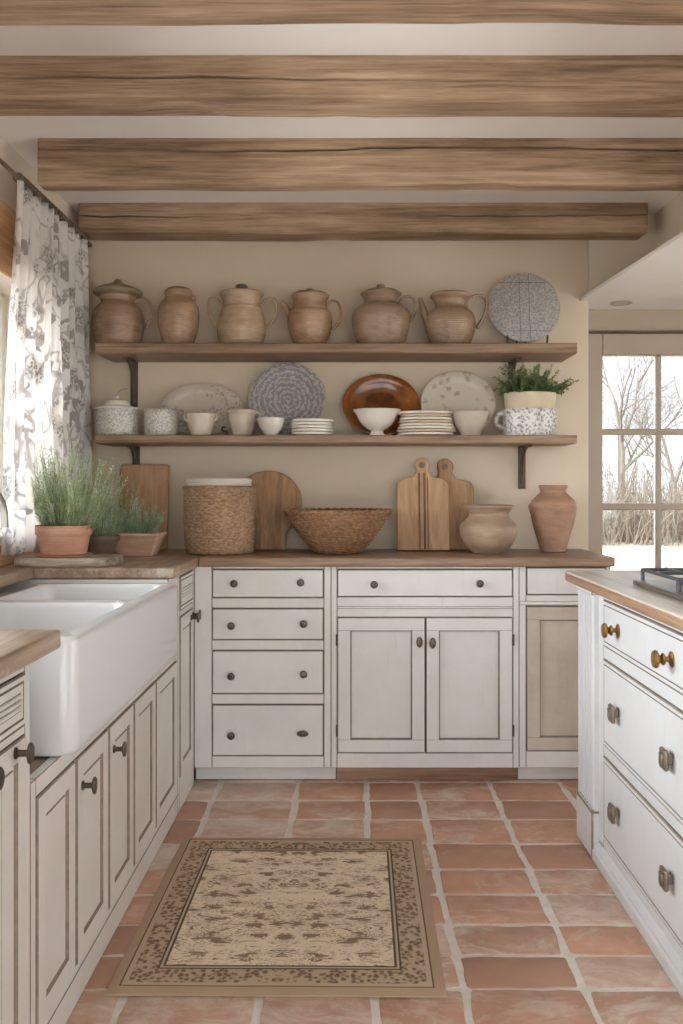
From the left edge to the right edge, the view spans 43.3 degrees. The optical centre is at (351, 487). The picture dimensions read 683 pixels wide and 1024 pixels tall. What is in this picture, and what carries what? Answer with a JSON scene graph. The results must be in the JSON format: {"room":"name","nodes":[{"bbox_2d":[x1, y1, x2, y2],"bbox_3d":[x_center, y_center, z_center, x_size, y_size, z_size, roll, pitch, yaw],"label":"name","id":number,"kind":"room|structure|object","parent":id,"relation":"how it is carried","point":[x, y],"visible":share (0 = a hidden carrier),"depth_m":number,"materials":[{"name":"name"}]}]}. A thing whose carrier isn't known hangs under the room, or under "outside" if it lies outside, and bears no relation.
{"room":"kitchen","nodes":[
{"label":"kitchen","id":0,"kind":"room"},
{"bbox_2d":[0,136,77,365],"bbox_3d":[-1.355,-0.128,1.225,0.260,2.600,5.250,0,0,0],"label":"wall","id":1,"kind":"structure","parent":0,"point":[8,186],"depth_m":3.17,"materials":[{"name":"paint"}]},
{"bbox_2d":[0,529,1,545],"bbox_3d":[-1.285,0.178,2.135,0.180,0.037,2.650,0,0,0],"label":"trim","id":2,"kind":"structure","parent":1,"relation":"attached to","point":[0,529],"depth_m":2.93,"materials":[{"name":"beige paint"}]},
{"bbox_2d":[0,295,5,528],"bbox_3d":[-1.400,-0.293,2.135,0.050,0.930,2.570,0,0,0],"label":"window","id":3,"kind":"structure","parent":1,"relation":"in","point":[2,298],"depth_m":3.38,"materials":[{"name":"beige paint"}]},
{"bbox_2d":[0,199,15,278],"bbox_3d":[-1.214,-0.871,2.125,0.022,0.245,2.790,0,0,0],"label":"trim","id":4,"kind":"structure","parent":1,"relation":"attached to","point":[7,214],"depth_m":2.99,"materials":[{"name":"brown wood"}]},
{"bbox_2d":[0,546,39,566],"bbox_3d":[-1.214,0.235,2.260,0.019,0.071,2.320,0,0,0],"label":"trim","id":5,"kind":"structure","parent":1,"relation":"attached to","point":[5,560],"depth_m":3.03,"materials":[{"name":"brown wood"}]},
{"bbox_2d":[0,158,91,246],"bbox_3d":[-1.185,-1.075,2.268,0.077,0.044,3.137,0,0,0],"label":"curtain rod","id":6,"kind":"object","parent":1,"relation":"attached to","point":[3,163],"visible":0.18,"depth_m":2.97,"materials":[{"name":"brown metal"}]},
{"bbox_2d":[1,172,91,555],"bbox_3d":[-1.158,-0.433,3.333,0.068,1.321,0.913,0,0,0],"label":"curtain","id":7,"kind":"object","parent":6,"relation":"hanging from","point":[48,395],"visible":0.88,"depth_m":3.15,"materials":[{"name":"fabric"}]},
{"bbox_2d":[78,214,587,549],"bbox_3d":[-0.270,-0.128,3.975,2.660,2.600,0.250,0,0,0],"label":"wall","id":8,"kind":"structure","parent":0,"point":[338,477],"depth_m":3.85,"materials":[{"name":"beige paint"}]},
{"bbox_2d":[95,343,576,406],"bbox_3d":[-0.066,-0.483,3.716,2.005,0.242,0.275,0,0,0],"label":"wall shelf","id":9,"kind":"object","parent":8,"relation":"attached to","point":[132,353],"visible":0.91,"depth_m":3.59,"materials":[{"name":"brown wood"}]},
{"bbox_2d":[91,279,152,342],"bbox_3d":[-1.010,-0.753,3.712,0.222,0.296,0.222,0,0,-45],"label":"clay jar","id":10,"kind":"object","parent":9,"relation":"on","point":[117,318],"visible":0.94,"depth_m":3.63,"materials":[{"name":"brown ceramic"}]},
{"bbox_2d":[157,286,199,342],"bbox_3d":[-0.749,-0.736,3.712,0.179,0.263,0.179,0,0,0],"label":"clay jar","id":11,"kind":"object","parent":9,"relation":"on","point":[178,316],"visible":0.91,"depth_m":3.65,"materials":[{"name":"brown ceramic"}]},
{"bbox_2d":[207,284,277,342],"bbox_3d":[-0.473,-0.742,3.711,0.226,0.275,0.214,0,0,43],"label":"clay pot","id":12,"kind":"object","parent":9,"relation":"on","point":[241,319],"visible":0.94,"depth_m":3.63,"materials":[{"name":"ceramic"}]},
{"bbox_2d":[280,288,341,342],"bbox_3d":[-0.179,-0.733,3.711,0.199,0.258,0.196,0,0,44],"label":"teapot","id":13,"kind":"object","parent":9,"relation":"on","point":[309,320],"visible":0.94,"depth_m":3.64,"materials":[{"name":"brown ceramic"}]},
{"bbox_2d":[352,284,416,342],"bbox_3d":[0.125,-0.743,3.712,0.254,0.278,0.254,0,0,37],"label":"clay pot","id":14,"kind":"object","parent":9,"relation":"on","point":[381,318],"visible":0.94,"depth_m":3.62,"materials":[{"name":"brown ceramic"}]},
{"bbox_2d":[418,290,487,342],"bbox_3d":[0.431,-0.721,3.717,0.232,0.234,0.218,0,0,-41],"label":"jug","id":15,"kind":"object","parent":9,"relation":"on","point":[451,320],"visible":0.93,"depth_m":3.64,"materials":[{"name":"brown ceramic"}]},
{"bbox_2d":[507,335,548,342],"bbox_3d":[0.754,-0.665,3.764,0.181,0.120,0.157,0,0,0],"label":"plate stand","id":16,"kind":"object","parent":9,"relation":"on","point":[547,337],"visible":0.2,"depth_m":3.69,"materials":[{"name":"metal"}]},
{"bbox_2d":[488,273,559,341],"bbox_3d":[0.754,-0.791,3.767,0.316,0.312,0.061,0,0,0],"label":"plate","id":17,"kind":"object","parent":16,"relation":"on","point":[525,307],"visible":1,"depth_m":3.76,"materials":[{"name":"grey ceramic"}]},
{"bbox_2d":[96,435,576,488],"bbox_3d":[-0.066,-0.108,3.716,2.005,0.225,0.274,0,0,0],"label":"wall shelf","id":18,"kind":"object","parent":8,"relation":"attached to","point":[133,442],"visible":0.94,"depth_m":3.58,"materials":[{"name":"brown wood"}]},
{"bbox_2d":[94,395,139,434],"bbox_3d":[-1.010,-0.311,3.695,0.194,0.180,0.175,0,0,0],"label":"tureen","id":19,"kind":"object","parent":18,"relation":"on","point":[116,416],"visible":0.86,"depth_m":3.63,"materials":[{"name":"white ceramic"}]},
{"bbox_2d":[143,409,178,434],"bbox_3d":[-0.821,-0.278,3.695,0.150,0.113,0.150,0,0,0],"label":"crock","id":20,"kind":"object","parent":18,"relation":"on","point":[155,421],"visible":0.84,"depth_m":3.63,"materials":[{"name":"white ceramic"}]},
{"bbox_2d":[183,413,217,434],"bbox_3d":[-0.644,-0.270,3.670,0.119,0.097,0.119,0,0,41],"label":"cup","id":21,"kind":"object","parent":18,"relation":"on","point":[198,423],"visible":0.87,"depth_m":3.63,"materials":[{"name":"beige ceramic"}]},
{"bbox_2d":[160,383,242,434],"bbox_3d":[-0.664,-0.348,3.798,0.363,0.236,0.053,0,0,0],"label":"oval platter","id":22,"kind":"object","parent":18,"relation":"on","point":[196,397],"visible":0.7,"depth_m":3.81,"materials":[{"name":"beige ceramic"}]},
{"bbox_2d":[227,409,261,434],"bbox_3d":[-0.473,-0.278,3.700,0.126,0.113,0.126,0,0,-44],"label":"creamer","id":23,"kind":"object","parent":18,"relation":"on","point":[241,421],"visible":0.9,"depth_m":3.66,"materials":[{"name":"beige ceramic"}]},
{"bbox_2d":[257,417,284,434],"bbox_3d":[-0.344,-0.259,3.645,0.115,0.076,0.115,0,0,0],"label":"bowl","id":24,"kind":"object","parent":18,"relation":"on","point":[268,425],"visible":0.89,"depth_m":3.60,"materials":[{"name":"white ceramic"}]},
{"bbox_2d":[248,362,325,434],"bbox_3d":[-0.286,-0.394,3.801,0.344,0.329,0.057,0,0,0],"label":"round plate","id":25,"kind":"object","parent":18,"relation":"on","point":[289,391],"visible":0.85,"depth_m":3.81,"materials":[{"name":"grey ceramic"}]},
{"bbox_2d":[291,431,333,434],"bbox_3d":[-0.170,-0.229,3.680,0.184,0.014,0.184,0,0,0],"label":"plate","id":26,"kind":"object","parent":18,"relation":"on","point":[305,432],"visible":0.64,"depth_m":3.60,"materials":[{"name":"white ceramic"}]},
{"bbox_2d":[291,428,333,431],"bbox_3d":[-0.169,-0.243,3.680,0.184,0.014,0.184,0,0,0],"label":"plate","id":27,"kind":"object","parent":26,"relation":"on","point":[298,429],"visible":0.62,"depth_m":3.60,"materials":[{"name":"white ceramic"}]},
{"bbox_2d":[290,425,332,428],"bbox_3d":[-0.172,-0.256,3.680,0.184,0.014,0.184,0,0,0],"label":"plate","id":28,"kind":"object","parent":27,"relation":"on","point":[294,426],"visible":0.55,"depth_m":3.60,"materials":[{"name":"white ceramic"}]},
{"bbox_2d":[290,422,332,425],"bbox_3d":[-0.173,-0.270,3.680,0.184,0.014,0.184,0,0,0],"label":"plate","id":29,"kind":"object","parent":28,"relation":"on","point":[292,423],"visible":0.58,"depth_m":3.60,"materials":[{"name":"white ceramic"}]},
{"bbox_2d":[291,418,333,422],"bbox_3d":[-0.168,-0.284,3.680,0.184,0.014,0.184,0,0,0],"label":"plate","id":30,"kind":"object","parent":29,"relation":"on","point":[301,419],"visible":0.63,"depth_m":3.60,"materials":[{"name":"white ceramic"}]},
{"bbox_2d":[353,408,400,434],"bbox_3d":[0.106,-0.278,3.675,0.208,0.114,0.177,0,0,0],"label":"footed bowl","id":31,"kind":"object","parent":18,"relation":"on","point":[376,420],"visible":0.94,"depth_m":3.62,"materials":[{"name":"white ceramic"}]},
{"bbox_2d":[342,374,419,434],"bbox_3d":[0.128,-0.368,3.792,0.340,0.275,0.061,0,0,0],"label":"oval platter","id":32,"kind":"object","parent":18,"relation":"on","point":[376,390],"visible":0.71,"depth_m":3.81,"materials":[{"name":"brown ceramic"}]},
{"bbox_2d":[398,432,453,434],"bbox_3d":[0.316,-0.228,3.683,0.240,0.014,0.180,0,0,0],"label":"plate","id":33,"kind":"object","parent":18,"relation":"on","point":[402,433],"visible":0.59,"depth_m":3.60,"materials":[{"name":"beige ceramic"}]},
{"bbox_2d":[396,429,456,432],"bbox_3d":[0.319,-0.241,3.683,0.257,0.014,0.193,0,0,0],"label":"plate","id":34,"kind":"object","parent":33,"relation":"on","point":[400,430],"visible":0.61,"depth_m":3.60,"materials":[{"name":"beige ceramic"}]},
{"bbox_2d":[398,426,455,429],"bbox_3d":[0.319,-0.254,3.683,0.248,0.014,0.186,0,0,0],"label":"plate","id":35,"kind":"object","parent":34,"relation":"on","point":[401,427],"visible":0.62,"depth_m":3.60,"materials":[{"name":"beige ceramic"}]},
{"bbox_2d":[399,423,453,426],"bbox_3d":[0.318,-0.267,3.683,0.236,0.014,0.177,0,0,0],"label":"plate","id":36,"kind":"object","parent":35,"relation":"on","point":[402,424],"visible":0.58,"depth_m":3.61,"materials":[{"name":"beige ceramic"}]},
{"bbox_2d":[398,419,453,423],"bbox_3d":[0.316,-0.280,3.683,0.240,0.014,0.180,0,0,0],"label":"plate","id":37,"kind":"object","parent":36,"relation":"on","point":[423,420],"visible":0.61,"depth_m":3.61,"materials":[{"name":"beige ceramic"}]},
{"bbox_2d":[399,416,452,420],"bbox_3d":[0.317,-0.292,3.683,0.231,0.014,0.173,0,0,0],"label":"plate","id":38,"kind":"object","parent":37,"relation":"on","point":[424,417],"visible":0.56,"depth_m":3.61,"materials":[{"name":"beige ceramic"}]},
{"bbox_2d":[400,413,451,417],"bbox_3d":[0.317,-0.305,3.683,0.227,0.014,0.170,0,0,0],"label":"plate","id":39,"kind":"object","parent":38,"relation":"on","point":[421,414],"visible":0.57,"depth_m":3.61,"materials":[{"name":"beige ceramic"}]},
{"bbox_2d":[398,410,452,414],"bbox_3d":[0.316,-0.318,3.683,0.244,0.014,0.183,0,0,0],"label":"plate","id":40,"kind":"object","parent":39,"relation":"on","point":[413,411],"visible":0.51,"depth_m":3.61,"materials":[{"name":"beige ceramic"}]},
{"bbox_2d":[421,371,495,434],"bbox_3d":[0.469,-0.374,3.795,0.332,0.289,0.056,0,0,0],"label":"oval platter","id":41,"kind":"object","parent":18,"relation":"on","point":[454,390],"visible":0.67,"depth_m":3.81,"materials":[{"name":"beige ceramic"}]},
{"bbox_2d":[451,410,488,434],"bbox_3d":[0.504,-0.274,3.675,0.166,0.104,0.158,0,0,0],"label":"bowl","id":42,"kind":"object","parent":18,"relation":"on","point":[467,422],"visible":0.93,"depth_m":3.62,"materials":[{"name":"beige ceramic"}]},
{"bbox_2d":[494,408,558,434],"bbox_3d":[0.766,-0.279,3.708,0.226,0.117,0.218,0,0,-43],"label":"mug","id":43,"kind":"object","parent":18,"relation":"on","point":[516,421],"visible":0.91,"depth_m":3.63,"materials":[{"name":"white ceramic"}]},
{"bbox_2d":[492,363,578,408],"bbox_3d":[0.783,-0.386,3.684,0.358,0.291,0.232,0,0,-17],"label":"potted herb","id":44,"kind":"object","parent":43,"relation":"in","point":[533,391],"visible":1,"depth_m":3.65,"materials":[{"name":"green plant"}]},
{"bbox_2d":[0,23,682,213],"bbox_3d":[-0.043,-1.303,1.230,2.885,0.150,5.260,0,0,0],"label":"ceiling","id":45,"kind":"structure","parent":0,"point":[21,133],"depth_m":2.87,"materials":[{"name":"white paint"}]},
{"bbox_2d":[0,55,682,116],"bbox_3d":[0.013,-1.164,2.501,2.675,0.132,0.129,0,0,0],"label":"ceiling beam","id":46,"kind":"structure","parent":45,"relation":"attached to","point":[145,85],"depth_m":2.44,"materials":[{"name":"brown wood"}]},
{"bbox_2d":[0,0,682,25],"bbox_3d":[0.013,-1.161,1.958,2.675,0.137,0.185,0,0,0],"label":"ceiling beam","id":47,"kind":"structure","parent":45,"relation":"attached to","point":[12,12],"depth_m":1.98,"materials":[{"name":"brown wood"}]},
{"bbox_2d":[37,138,682,190],"bbox_3d":[0.122,-1.147,3.057,2.455,0.167,0.086,0,0,0],"label":"ceiling beam","id":48,"kind":"structure","parent":45,"relation":"attached to","point":[63,164],"depth_m":3.02,"materials":[{"name":"brown wood"}]},
{"bbox_2d":[79,202,647,241],"bbox_3d":[0.049,-1.162,3.769,2.453,0.135,0.145,0,0,0],"label":"ceiling beam","id":49,"kind":"structure","parent":45,"relation":"attached to","point":[178,221],"depth_m":3.70,"materials":[{"name":"brown wood"}]},
{"bbox_2d":[66,768,682,1023],"bbox_3d":[0.750,1.232,1.370,5.500,0.120,5.740,0,0,0],"label":"floor","id":50,"kind":"structure","parent":0,"point":[530,930],"depth_m":2.37,"materials":[{"name":"tile"}]},
{"bbox_2d":[0,664,34,1023],"bbox_3d":[-0.901,0.740,1.385,0.627,0.862,0.570,0,0,0],"label":"base cabinet","id":51,"kind":"object","parent":50,"relation":"on","point":[17,752],"visible":0.9,"depth_m":1.59,"materials":[{"name":"white paint"}]},
{"bbox_2d":[0,630,60,679],"bbox_3d":[-0.891,0.290,1.375,0.662,0.037,0.570,0,0,0],"label":"countertop","id":52,"kind":"structure","parent":51,"relation":"on","point":[19,649],"depth_m":1.52,"materials":[{"name":"brown wood"}]},
{"bbox_2d":[0,577,178,1023],"bbox_3d":[-0.901,0.741,2.377,0.627,0.861,1.409,0,0,0],"label":"base cabinet","id":53,"kind":"object","parent":50,"relation":"on","point":[101,813],"visible":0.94,"depth_m":2.08,"materials":[{"name":"white paint"}]},
{"bbox_2d":[0,549,203,587],"bbox_3d":[-0.913,0.290,2.756,0.618,0.037,2.182,0,0,0],"label":"countertop","id":54,"kind":"structure","parent":53,"relation":"on","point":[170,563],"depth_m":2.92,"materials":[{"name":"brown wood"}]},
{"bbox_2d":[0,492,8,527],"bbox_3d":[-1.052,0.116,2.300,0.242,0.311,0.116,0,0,0],"label":"tap","id":55,"kind":"object","parent":54,"relation":"on","point":[4,523],"visible":1,"depth_m":2.32,"materials":[{"name":"silver metal"}]},
{"bbox_2d":[14,554,122,566],"bbox_3d":[-0.999,0.256,3.045,0.364,0.030,0.224,0,0,0],"label":"serving board","id":56,"kind":"object","parent":54,"relation":"on","point":[95,560],"visible":0.91,"depth_m":2.94,"materials":[{"name":"brown wood"}]},
{"bbox_2d":[34,552,92,557],"bbox_3d":[-1.021,0.237,3.050,0.200,0.006,0.200,0,0,0],"label":"saucer","id":57,"kind":"object","parent":56,"relation":"on","point":[87,553],"visible":0.59,"depth_m":2.98,"materials":[{"name":"ceramic"}]},
{"bbox_2d":[30,440,127,555],"bbox_3d":[-0.952,0.032,3.040,0.348,0.404,0.313,0,0,0],"label":"potted plant","id":58,"kind":"object","parent":57,"relation":"on","point":[59,534],"visible":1,"depth_m":2.99,"materials":[{"name":"plant"}]},
{"bbox_2d":[35,524,92,555],"bbox_3d":[-1.021,0.183,3.050,0.194,0.103,0.194,0,0,0],"label":"pot","id":59,"kind":"object","parent":58,"relation":"attached to","point":[53,539],"depth_m":2.98,"materials":[{"name":"ceramic"}]},
{"bbox_2d":[0,583,176,756],"bbox_3d":[-0.832,0.446,2.364,0.493,0.252,1.097,0,0,0],"label":"farmhouse sink","id":60,"kind":"object","parent":54,"relation":"in","point":[116,638],"visible":0.73,"depth_m":2.20,"materials":[{"name":"white ceramic"}]},
{"bbox_2d":[81,483,124,553],"bbox_3d":[-0.988,0.124,3.281,0.205,0.293,0.215,0,0,9],"label":"rosemary","id":61,"kind":"object","parent":54,"relation":"on","point":[103,540],"visible":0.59,"depth_m":3.24,"materials":[{"name":"plant"}]},
{"bbox_2d":[87,534,119,553],"bbox_3d":[-0.962,0.225,3.275,0.150,0.091,0.150,0,0,0],"label":"pot","id":62,"kind":"object","parent":61,"relation":"attached to","point":[98,543],"depth_m":3.22,"materials":[{"name":"brown ceramic"}]},
{"bbox_2d":[106,478,167,555],"bbox_3d":[-0.875,0.114,3.465,0.262,0.313,0.182,0,0,0],"label":"rosemary","id":63,"kind":"object","parent":54,"relation":"on","point":[138,537],"visible":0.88,"depth_m":3.41,"materials":[{"name":"plant"}]},
{"bbox_2d":[114,532,166,555],"bbox_3d":[-0.863,0.225,3.460,0.210,0.091,0.150,0,0,0],"label":"pot","id":64,"kind":"object","parent":63,"relation":"attached to","point":[130,543],"depth_m":3.40,"materials":[{"name":"ceramic"}]},
{"bbox_2d":[119,465,169,549],"bbox_3d":[-0.915,0.083,3.786,0.215,0.374,0.056,0,0,0],"label":"chopping board","id":65,"kind":"object","parent":54,"relation":"on","point":[152,481],"visible":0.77,"depth_m":3.79,"materials":[{"name":"brown wood"}]},
{"bbox_2d":[177,568,200,813],"bbox_3d":[-0.901,0.741,3.240,0.627,0.861,0.314,0,0,0],"label":"base cabinet","id":66,"kind":"object","parent":50,"relation":"on","point":[186,615],"visible":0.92,"depth_m":3.23,"materials":[{"name":"white paint"}]},
{"bbox_2d":[194,566,335,778],"bbox_3d":[-0.346,0.741,3.604,0.565,0.861,0.481,0,0,0],"label":"base cabinet","id":67,"kind":"object","parent":50,"relation":"on","point":[262,635],"visible":0.96,"depth_m":3.40,"materials":[{"name":"white paint"}]},
{"bbox_2d":[199,549,614,566],"bbox_3d":[0.215,0.290,3.607,1.634,0.037,0.479,0,0,0],"label":"countertop","id":68,"kind":"structure","parent":67,"relation":"on","point":[287,557],"depth_m":3.37,"materials":[{"name":"brown wood"}]},
{"bbox_2d":[182,478,256,554],"bbox_3d":[-0.553,0.115,3.600,0.310,0.314,0.310,0,0,45],"label":"wicker basket","id":69,"kind":"object","parent":68,"relation":"on","point":[219,514],"visible":1,"depth_m":3.47,"materials":[{"name":"brown wicker"}]},
{"bbox_2d":[248,471,301,549],"bbox_3d":[-0.368,0.097,3.777,0.297,0.347,0.059,0,0,0],"label":"chopping board","id":70,"kind":"object","parent":68,"relation":"on","point":[277,492],"visible":0.57,"depth_m":3.77,"materials":[{"name":"brown wood"}]},
{"bbox_2d":[283,508,392,553],"bbox_3d":[-0.059,0.179,3.612,0.457,0.184,0.436,0,0,0],"label":"wicker bowl","id":71,"kind":"object","parent":68,"relation":"on","point":[326,530],"visible":1,"depth_m":3.48,"materials":[{"name":"brown wicker"}]},
{"bbox_2d":[397,458,449,550],"bbox_3d":[0.308,0.069,3.734,0.227,0.403,0.074,0,0,0],"label":"paddle board","id":72,"kind":"object","parent":68,"relation":"on","point":[422,498],"visible":1,"depth_m":3.72,"materials":[{"name":"brown wood"}]},
{"bbox_2d":[436,459,473,549],"bbox_3d":[0.451,0.070,3.787,0.169,0.400,0.059,0,0,0],"label":"paddle board","id":73,"kind":"object","parent":68,"relation":"on","point":[461,492],"visible":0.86,"depth_m":3.78,"materials":[{"name":"brown wood"}]},
{"bbox_2d":[460,504,517,553],"bbox_3d":[0.572,0.171,3.600,0.241,0.201,0.241,0,0,0],"label":"clay pot","id":74,"kind":"object","parent":68,"relation":"on","point":[488,528],"visible":1,"depth_m":3.52,"materials":[{"name":"brown ceramic"}]},
{"bbox_2d":[528,485,576,551],"bbox_3d":[0.856,0.130,3.680,0.204,0.283,0.196,0,0,0],"label":"clay piece","id":75,"kind":"object","parent":68,"relation":"on","point":[552,511],"visible":1,"depth_m":3.62,"materials":[{"name":"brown ceramic"}]},
{"bbox_2d":[104,838,446,997],"bbox_3d":[-0.172,1.167,2.425,0.792,0.009,0.892,0,0,1],"label":"rug","id":76,"kind":"object","parent":50,"relation":"on","point":[232,917],"visible":1,"depth_m":2.30,"materials":[{"name":"beige fabric"}]},
{"bbox_2d":[331,567,518,779],"bbox_3d":[0.291,0.741,3.604,0.747,0.861,0.481,0,0,0],"label":"base cabinet","id":77,"kind":"object","parent":50,"relation":"on","point":[425,660],"visible":0.97,"depth_m":3.40,"materials":[{"name":"white paint"}]},
{"bbox_2d":[517,567,609,778],"bbox_3d":[0.841,0.741,3.604,0.361,0.861,0.481,0,0,0],"label":"base cabinet","id":78,"kind":"object","parent":50,"relation":"on","point":[548,603],"visible":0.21,"depth_m":3.40,"materials":[{"name":"white paint"}]},
{"bbox_2d":[576,585,682,998],"bbox_3d":[1.129,0.744,2.320,0.802,0.854,1.160,0,0,0],"label":"kitchen island","id":79,"kind":"object","parent":50,"relation":"on","point":[630,793],"visible":0.99,"depth_m":2.35,"materials":[{"name":"white paint"}]},
{"bbox_2d":[565,570,682,631],"bbox_3d":[1.153,0.299,2.322,0.854,0.035,1.265,0,0,0],"label":"island countertop","id":80,"kind":"structure","parent":79,"relation":"on","point":[617,586],"depth_m":2.39,"materials":[{"name":"brown wood"}]},
{"bbox_2d":[633,567,682,600],"bbox_3d":[1.087,0.255,2.215,0.545,0.053,0.570,0,0,0],"label":"gas hob","id":81,"kind":"object","parent":80,"relation":"in","point":[673,588],"visible":1,"depth_m":2.35,"materials":[{"name":"silver metal"}]},
{"bbox_2d":[504,391,555,408],"bbox_3d":[0.768,-0.325,3.710,0.228,0.168,0.169,0,0,0],"label":"pot","id":82,"kind":"object","parent":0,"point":[512,399],"depth_m":3.64,"materials":[{"name":"beige ceramic"}]},
{"bbox_2d":[580,232,682,308],"bbox_3d":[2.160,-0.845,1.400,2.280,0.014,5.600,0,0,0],"label":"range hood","id":83,"kind":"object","parent":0,"point":[654,281],"depth_m":3.54,"materials":[{"name":"white paint"}]},
{"bbox_2d":[610,301,631,305],"bbox_3d":[1.217,-0.835,3.890,0.100,0.006,0.100,0,0,0],"label":"recessed light","id":84,"kind":"object","parent":83,"relation":"in","point":[615,303],"visible":1,"depth_m":3.90,"materials":[{"name":"beige"}]},
{"bbox_2d":[588,191,682,291],"bbox_3d":[1.260,-1.140,1.350,0.400,0.576,5.500,0,0,0],"label":"wall","id":85,"kind":"structure","parent":0,"point":[606,258],"depth_m":3.85,"materials":[{"name":"paint"}]},
{"bbox_3d":[2.895,-0.128,4.075,1.010,2.600,0.250,0,0,0],"label":"wall","id":86,"kind":"structure","parent":0,"visible":0},
{"bbox_2d":[588,334,682,567],"bbox_3d":[1.726,0.224,4.070,1.328,1.897,0.060,0,0,0],"label":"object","id":87,"kind":"structure","parent":86,"relation":"in","point":[657,346],"depth_m":4.04,"materials":[{"name":"beige paint"}]},
{"bbox_2d":[588,309,682,333],"bbox_3d":[1.726,-0.784,4.074,1.328,0.107,0.092,0,0,0],"label":"trim","id":88,"kind":"structure","parent":86,"relation":"attached to","point":[600,321],"depth_m":4.03,"materials":[{"name":"beige paint"}]},
{"label":"outside","id":89,"kind":"structure","parent":0,"visible":0},
{"bbox_2d":[603,510,682,569],"bbox_3d":[0.000,1.289,15.000,80.000,0.554,90.000,0,0,0],"label":"ground","id":90,"kind":"structure","parent":89,"point":[630,556],"depth_m":18.07,"materials":[{"name":"white snow"}]},
{"bbox_2d":[603,446,682,545],"bbox_3d":[7.667,0.086,21.464,13.399,2.488,4.914,0,0,0],"label":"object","id":91,"kind":"object","parent":90,"relation":"on","point":[640,527],"visible":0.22,"depth_m":20.55,"materials":[{"name":"beige plant"}]},
{"bbox_2d":[603,357,682,477],"bbox_3d":[11.486,-2.980,32.113,6.408,8.782,6.550,0,0,24],"label":"bare tree","id":92,"kind":"object","parent":90,"relation":"on","point":[630,386],"visible":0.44,"depth_m":32.86,"materials":[{"name":"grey plant"}]},
{"bbox_2d":[603,357,682,499],"bbox_3d":[8.314,-2.496,27.395,4.717,7.771,6.874,0,0,-19],"label":"bare tree","id":93,"kind":"object","parent":90,"relation":"on","point":[618,419],"visible":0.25,"depth_m":27.01,"materials":[{"name":"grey plant"}]},
{"bbox_2d":[603,383,682,501],"bbox_3d":[13.580,-1.927,37.501,7.651,6.634,4.123,0,0,33],"label":"bare tree","id":94,"kind":"object","parent":90,"relation":"on","point":[665,454],"visible":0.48,"depth_m":37.99,"materials":[{"name":"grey plant"}]},
{"bbox_2d":[612,374,682,492],"bbox_3d":[15.855,-2.362,44.532,4.550,7.496,6.630,0,0,11],"label":"bare tree","id":95,"kind":"object","parent":90,"relation":"on","point":[647,443],"visible":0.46,"depth_m":44.88,"materials":[{"name":"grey plant"}]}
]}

